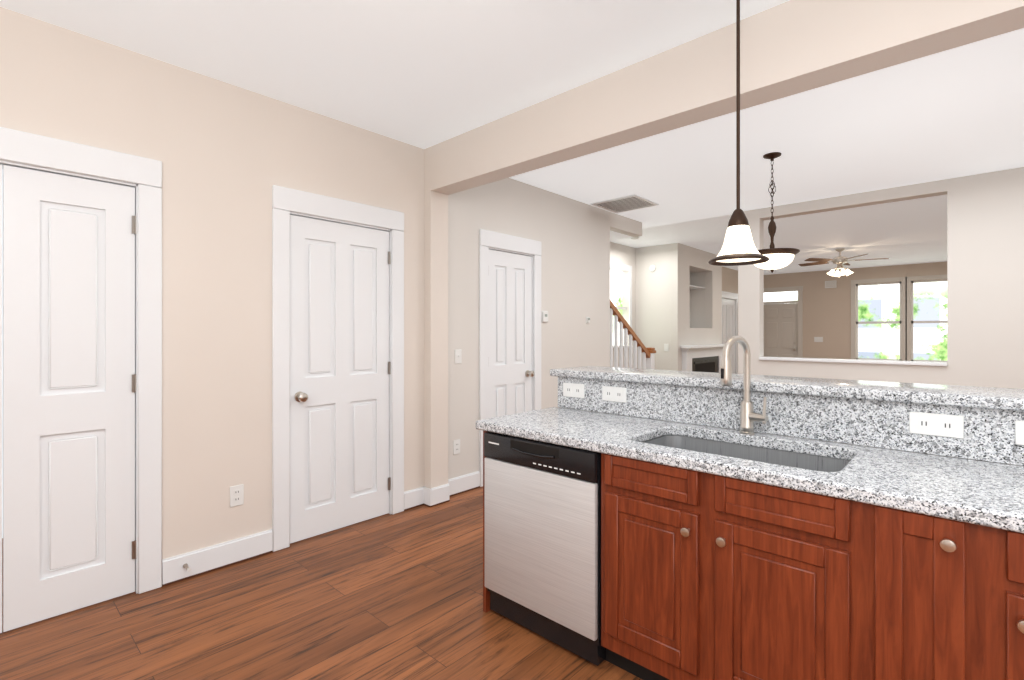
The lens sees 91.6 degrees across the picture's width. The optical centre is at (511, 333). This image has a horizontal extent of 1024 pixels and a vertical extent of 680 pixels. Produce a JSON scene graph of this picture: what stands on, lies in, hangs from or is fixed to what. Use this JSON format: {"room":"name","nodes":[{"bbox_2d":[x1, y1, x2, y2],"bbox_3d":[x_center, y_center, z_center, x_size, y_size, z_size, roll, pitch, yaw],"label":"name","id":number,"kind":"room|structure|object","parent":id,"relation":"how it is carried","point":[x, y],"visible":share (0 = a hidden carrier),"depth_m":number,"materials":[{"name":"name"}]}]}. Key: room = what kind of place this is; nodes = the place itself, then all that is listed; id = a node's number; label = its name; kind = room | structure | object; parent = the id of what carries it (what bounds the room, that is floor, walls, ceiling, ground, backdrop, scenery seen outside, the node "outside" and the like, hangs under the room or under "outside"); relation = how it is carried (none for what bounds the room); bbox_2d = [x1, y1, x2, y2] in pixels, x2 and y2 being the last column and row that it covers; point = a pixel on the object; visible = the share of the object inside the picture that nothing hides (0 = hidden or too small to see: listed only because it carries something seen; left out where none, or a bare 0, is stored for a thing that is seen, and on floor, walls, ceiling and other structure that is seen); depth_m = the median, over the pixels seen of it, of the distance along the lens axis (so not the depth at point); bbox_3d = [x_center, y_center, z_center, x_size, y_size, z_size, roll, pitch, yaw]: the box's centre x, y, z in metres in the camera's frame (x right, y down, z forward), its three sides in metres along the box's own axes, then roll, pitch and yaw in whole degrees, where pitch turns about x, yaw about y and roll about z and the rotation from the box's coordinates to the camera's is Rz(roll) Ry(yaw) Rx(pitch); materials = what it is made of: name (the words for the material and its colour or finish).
{"room":"kitchen","nodes":[
{"label":"kitchen","id":0,"kind":"room"},
{"bbox_2d":[0,7,641,558],"bbox_3d":[-1.133,-0.050,3.373,0.120,2.700,8.080,0,0,43],"label":"wall","id":1,"kind":"structure","parent":0,"point":[228,155],"depth_m":2.84,"materials":[{"name":"paint"}]},
{"bbox_2d":[0,127,161,632],"bbox_3d":[-2.225,0.210,2.173,0.140,2.180,1.139,0,0,43],"label":"pantry door","id":2,"kind":"structure","parent":1,"relation":"in","point":[82,375],"depth_m":2.33,"materials":[{"name":"white paint"}]},
{"bbox_2d":[230,484,243,506],"bbox_3d":[-1.557,0.920,2.818,0.008,0.115,0.072,0,0,43],"label":"outlet","id":3,"kind":"object","parent":1,"relation":"attached to","point":[236,495],"visible":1,"depth_m":2.82,"materials":[{"name":"white plastic"}]},
{"bbox_2d":[162,471,479,586],"bbox_3d":[-1.315,1.232,3.016,0.096,0.134,7.310,0,0,43],"label":"baseboard","id":4,"kind":"structure","parent":1,"relation":"attached to","point":[219,556],"depth_m":2.83,"materials":[{"name":"white paint"}]},
{"bbox_2d":[183,563,190,571],"bbox_3d":[-1.695,1.225,2.598,0.072,0.022,0.022,0,0,43],"label":"doorstop","id":5,"kind":"object","parent":4,"relation":"attached to","point":[188,569],"visible":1,"depth_m":2.60,"materials":[{"name":"silver metal"}]},
{"bbox_2d":[272,185,403,551],"bbox_3d":[-1.137,0.210,3.325,0.178,2.180,0.929,0,0,43],"label":"kitchen door","id":6,"kind":"structure","parent":1,"relation":"in","point":[337,363],"depth_m":3.27,"materials":[{"name":"white paint"}]},
{"bbox_2d":[453,439,459,454],"bbox_3d":[-0.445,0.920,4.023,0.008,0.115,0.072,0,0,43],"label":"outlet","id":7,"kind":"object","parent":1,"relation":"attached to","point":[456,446],"visible":1,"depth_m":4.02,"materials":[{"name":"white plastic"}]},
{"bbox_2d":[455,349,461,363],"bbox_3d":[-0.432,0.190,4.032,0.016,0.115,0.072,0,0,43],"label":"light switch","id":8,"kind":"object","parent":1,"relation":"attached to","point":[458,356],"visible":1,"depth_m":4.03,"materials":[{"name":"white plastic"}]},
{"bbox_2d":[479,229,541,486],"bbox_3d":[-0.026,0.210,4.528,0.178,2.180,0.812,0,0,43],"label":"hall door","id":9,"kind":"structure","parent":1,"relation":"in","point":[509,324],"depth_m":4.49,"materials":[{"name":"white paint"}]},
{"bbox_2d":[542,311,547,322],"bbox_3d":[0.323,-0.160,4.845,0.022,0.115,0.090,0,0,43],"label":"thermostat","id":10,"kind":"object","parent":1,"relation":"attached to","point":[544,316],"visible":1,"depth_m":4.83,"materials":[{"name":"white plastic"}]},
{"bbox_2d":[0,486,642,679],"bbox_3d":[2.959,1.350,4.549,7.200,0.100,15.600,0,0,43],"label":"floor","id":11,"kind":"structure","parent":0,"point":[396,596],"depth_m":2.22,"materials":[{"name":"brown wood"}]},
{"bbox_2d":[610,300,655,368],"bbox_3d":[1.146,0.454,6.479,1.013,1.691,1.123,0,0,43],"label":"stair railing","id":12,"kind":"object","parent":11,"relation":"on","point":[646,358],"depth_m":6.08,"materials":[{"name":"white paint"}]},
{"bbox_2d":[680,344,724,372],"bbox_3d":[3.278,0.747,8.344,0.180,1.104,1.730,0,0,43],"label":"fireplace","id":13,"kind":"object","parent":11,"relation":"on","point":[702,358],"visible":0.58,"depth_m":8.21,"materials":[{"name":"white paint"}]},
{"bbox_2d":[476,372,1023,679],"bbox_3d":[1.249,0.769,1.534,3.125,1.061,0.791,0,0,43],"label":"kitchen island","id":14,"kind":"object","parent":11,"relation":"on","point":[725,523],"depth_m":1.64,"materials":[{"name":"brown wood"}]},
{"bbox_2d":[484,422,637,665],"bbox_3d":[0.196,0.868,2.202,0.606,0.824,0.338,0,0,43],"label":"dishwasher","id":15,"kind":"object","parent":14,"relation":"in","point":[544,499],"depth_m":2.04,"materials":[{"name":"silver metal"}]},
{"bbox_2d":[563,382,584,398],"bbox_3d":[0.331,0.308,2.682,0.140,0.075,0.008,0,0,43],"label":"electrical outlet","id":16,"kind":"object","parent":14,"relation":"attached to","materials":[{"name":"white plastic"}]},
{"bbox_2d":[602,385,626,402],"bbox_3d":[0.515,0.308,2.512,0.140,0.075,0.008,0,0,43],"label":"electrical outlet","id":17,"kind":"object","parent":14,"relation":"attached to","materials":[{"name":"white plastic"}]},
{"bbox_2d":[550,366,1023,407],"bbox_3d":[1.500,0.218,1.832,3.160,0.038,0.391,0,0,43],"label":"island countertop","id":18,"kind":"structure","parent":14,"relation":"on","point":[906,391],"depth_m":1.92,"materials":[{"name":"grey stone"}]},
{"bbox_2d":[909,411,963,438],"bbox_3d":[1.424,0.308,1.673,0.140,0.075,0.008,0,0,43],"label":"electrical outlet","id":19,"kind":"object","parent":14,"relation":"attached to","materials":[{"name":"white plastic"}]},
{"bbox_2d":[1015,420,1023,451],"bbox_3d":[1.614,0.308,1.498,0.140,0.075,0.008,0,0,43],"label":"electrical outlet","id":20,"kind":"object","parent":14,"relation":"attached to","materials":[{"name":"white plastic"}]},
{"bbox_2d":[424,147,447,488],"bbox_3d":[-0.626,-0.050,3.864,0.200,2.700,0.170,0,0,43],"label":"pillar","id":21,"kind":"structure","parent":0,"point":[435,339],"depth_m":3.78,"materials":[{"name":"paint"}]},
{"bbox_2d":[0,0,1023,274],"bbox_3d":[2.959,-1.450,4.549,7.200,0.100,15.600,0,0,43],"label":"ceiling","id":22,"kind":"structure","parent":0,"point":[423,74],"depth_m":2.93,"materials":[{"name":"paint"}]},
{"bbox_2d":[590,194,658,212],"bbox_3d":[1.220,-1.393,5.385,0.530,0.012,0.530,0,0,43],"label":"ceiling vent","id":23,"kind":"object","parent":22,"relation":"in","point":[626,203],"visible":1,"depth_m":5.37,"materials":[{"name":"white metal"}]},
{"bbox_2d":[431,0,1023,194],"bbox_3d":[1.439,-1.235,1.958,5.418,0.330,0.170,0,0,43],"label":"beam","id":24,"kind":"structure","parent":22,"relation":"attached to","point":[790,48],"depth_m":2.30,"materials":[{"name":"paint"}]},
{"bbox_2d":[708,0,768,265],"bbox_3d":[0.871,-0.836,1.917,0.214,1.126,0.214,0,0,43],"label":"light","id":25,"kind":"object","parent":22,"relation":"hanging from","point":[738,248],"visible":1,"depth_m":1.90,"materials":[{"name":"white glass"}]},
{"bbox_2d":[754,152,799,272],"bbox_3d":[2.044,-0.935,3.911,0.380,0.928,0.380,0,0,43],"label":"light","id":26,"kind":"object","parent":22,"relation":"hanging from","point":[779,258],"visible":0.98,"depth_m":3.83,"materials":[{"name":"white glass"}]},
{"bbox_2d":[798,248,888,276],"bbox_3d":[5.468,-1.173,8.293,1.285,0.453,1.237,0,0,43],"label":"room ceiling fan","id":27,"kind":"object","parent":22,"relation":"hanging from","point":[840,261],"visible":1,"depth_m":8.21,"materials":[{"name":"silver metal"}]},
{"bbox_2d":[610,231,631,240],"bbox_3d":[0.656,-1.315,6.049,0.879,0.170,1.720,0,0,43],"label":"ceiling","id":28,"kind":"structure","parent":0,"point":[615,235],"depth_m":6.34,"materials":[{"name":"paint"}]},
{"bbox_2d":[610,242,635,367],"bbox_3d":[2.668,-0.050,8.967,0.120,2.700,9.000,0,0,43],"label":"wall","id":29,"kind":"structure","parent":0,"point":[622,254],"depth_m":8.06,"materials":[{"name":"beige paint"}]},
{"bbox_2d":[610,262,632,347],"bbox_3d":[1.509,-0.400,7.711,0.180,1.400,1.180,0,0,43],"label":"window","id":30,"kind":"structure","parent":29,"relation":"in","point":[616,288],"depth_m":8.02,"materials":[{"name":"white"}]},
{"bbox_2d":[636,244,705,369],"bbox_3d":[2.882,-0.050,8.668,0.599,2.700,1.850,0,0,43],"label":"wall","id":31,"kind":"structure","parent":0,"point":[652,309],"depth_m":8.02,"materials":[{"name":"beige paint"}]},
{"bbox_2d":[649,265,655,271],"bbox_3d":[2.248,-1.040,7.973,0.110,0.110,0.030,0,0,43],"label":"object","id":32,"kind":"structure","parent":31,"relation":"attached to","point":[652,268],"depth_m":7.96,"materials":[{"name":"white"}]},
{"bbox_2d":[664,344,668,350],"bbox_3d":[2.426,0.228,7.825,0.072,0.115,0.008,0,0,43],"label":"light switch","id":33,"kind":"object","parent":31,"relation":"attached to","point":[666,347],"visible":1,"depth_m":7.82,"materials":[{"name":"white plastic"}]},
{"bbox_2d":[670,243,721,370],"bbox_3d":[3.147,-0.050,8.424,0.120,2.700,1.850,0,0,43],"label":"wall","id":34,"kind":"structure","parent":0,"point":[684,258],"depth_m":7.97,"materials":[{"name":"beige paint"}]},
{"bbox_2d":[722,266,737,293],"bbox_3d":[4.644,-0.050,10.784,0.120,2.700,3.649,0,0,43],"label":"wall","id":35,"kind":"structure","parent":0,"point":[729,280],"depth_m":10.76,"materials":[{"name":"paint"}]},
{"bbox_2d":[722,291,737,373],"bbox_3d":[4.639,0.210,10.734,0.178,2.180,1.062,0,0,43],"label":"closet door","id":36,"kind":"structure","parent":35,"relation":"in","point":[729,314],"depth_m":10.88,"materials":[{"name":"white paint"}]},
{"bbox_2d":[764,261,946,358],"bbox_3d":[8.194,-0.050,10.074,6.740,2.700,0.120,0,0,43],"label":"wall","id":37,"kind":"structure","parent":0,"point":[827,314],"depth_m":11.04,"materials":[{"name":"paint"}]},
{"bbox_2d":[764,286,802,357],"bbox_3d":[6.318,0.110,11.750,0.990,2.380,0.111,0,0,43],"label":"entry door","id":38,"kind":"structure","parent":37,"relation":"in","point":[783,330],"depth_m":11.68,"materials":[{"name":"paint"}]},
{"bbox_2d":[814,337,822,341],"bbox_3d":[6.890,0.142,11.190,0.170,0.115,0.006,0,0,43],"label":"light switch","id":39,"kind":"object","parent":37,"relation":"attached to","point":[818,339],"visible":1,"depth_m":11.19,"materials":[{"name":"white plastic"}]},
{"bbox_2d":[825,280,836,287],"bbox_3d":[7.061,-1.080,11.028,0.220,0.160,0.013,0,0,43],"label":"air vent","id":40,"kind":"object","parent":37,"relation":"in","point":[830,284],"visible":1,"depth_m":11.01,"materials":[{"name":"white"}]},
{"bbox_2d":[851,277,906,360],"bbox_3d":[7.700,-0.223,10.468,0.990,1.845,0.130,0,0,43],"label":"window","id":41,"kind":"structure","parent":37,"relation":"in","point":[855,284],"depth_m":10.44,"materials":[{"name":"paint"}]},
{"bbox_2d":[907,274,946,361],"bbox_3d":[8.383,-0.223,9.837,0.990,1.845,0.130,0,0,43],"label":"window","id":42,"kind":"structure","parent":37,"relation":"in","point":[914,279],"depth_m":10.08,"materials":[{"name":"paint"}]},
{"bbox_2d":[738,167,1023,388],"bbox_3d":[4.289,-0.050,4.309,4.420,2.700,0.150,0,0,43],"label":"wall","id":43,"kind":"structure","parent":0,"point":[985,279],"depth_m":4.43,"materials":[{"name":"beige paint"}]},
{"bbox_2d":[759,357,946,365],"bbox_3d":[3.418,0.285,5.112,1.589,0.030,0.210,0,0,43],"label":"trim","id":44,"kind":"structure","parent":43,"relation":"attached to","point":[926,363],"depth_m":4.96,"materials":[{"name":"white paint"}]},
{"label":"outside","id":45,"kind":"structure","parent":0,"visible":0},
{"bbox_2d":[764,281,946,360],"bbox_3d":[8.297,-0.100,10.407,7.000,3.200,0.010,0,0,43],"label":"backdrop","id":46,"kind":"structure","parent":45,"point":[878,303],"depth_m":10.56,"materials":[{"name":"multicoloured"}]}
]}

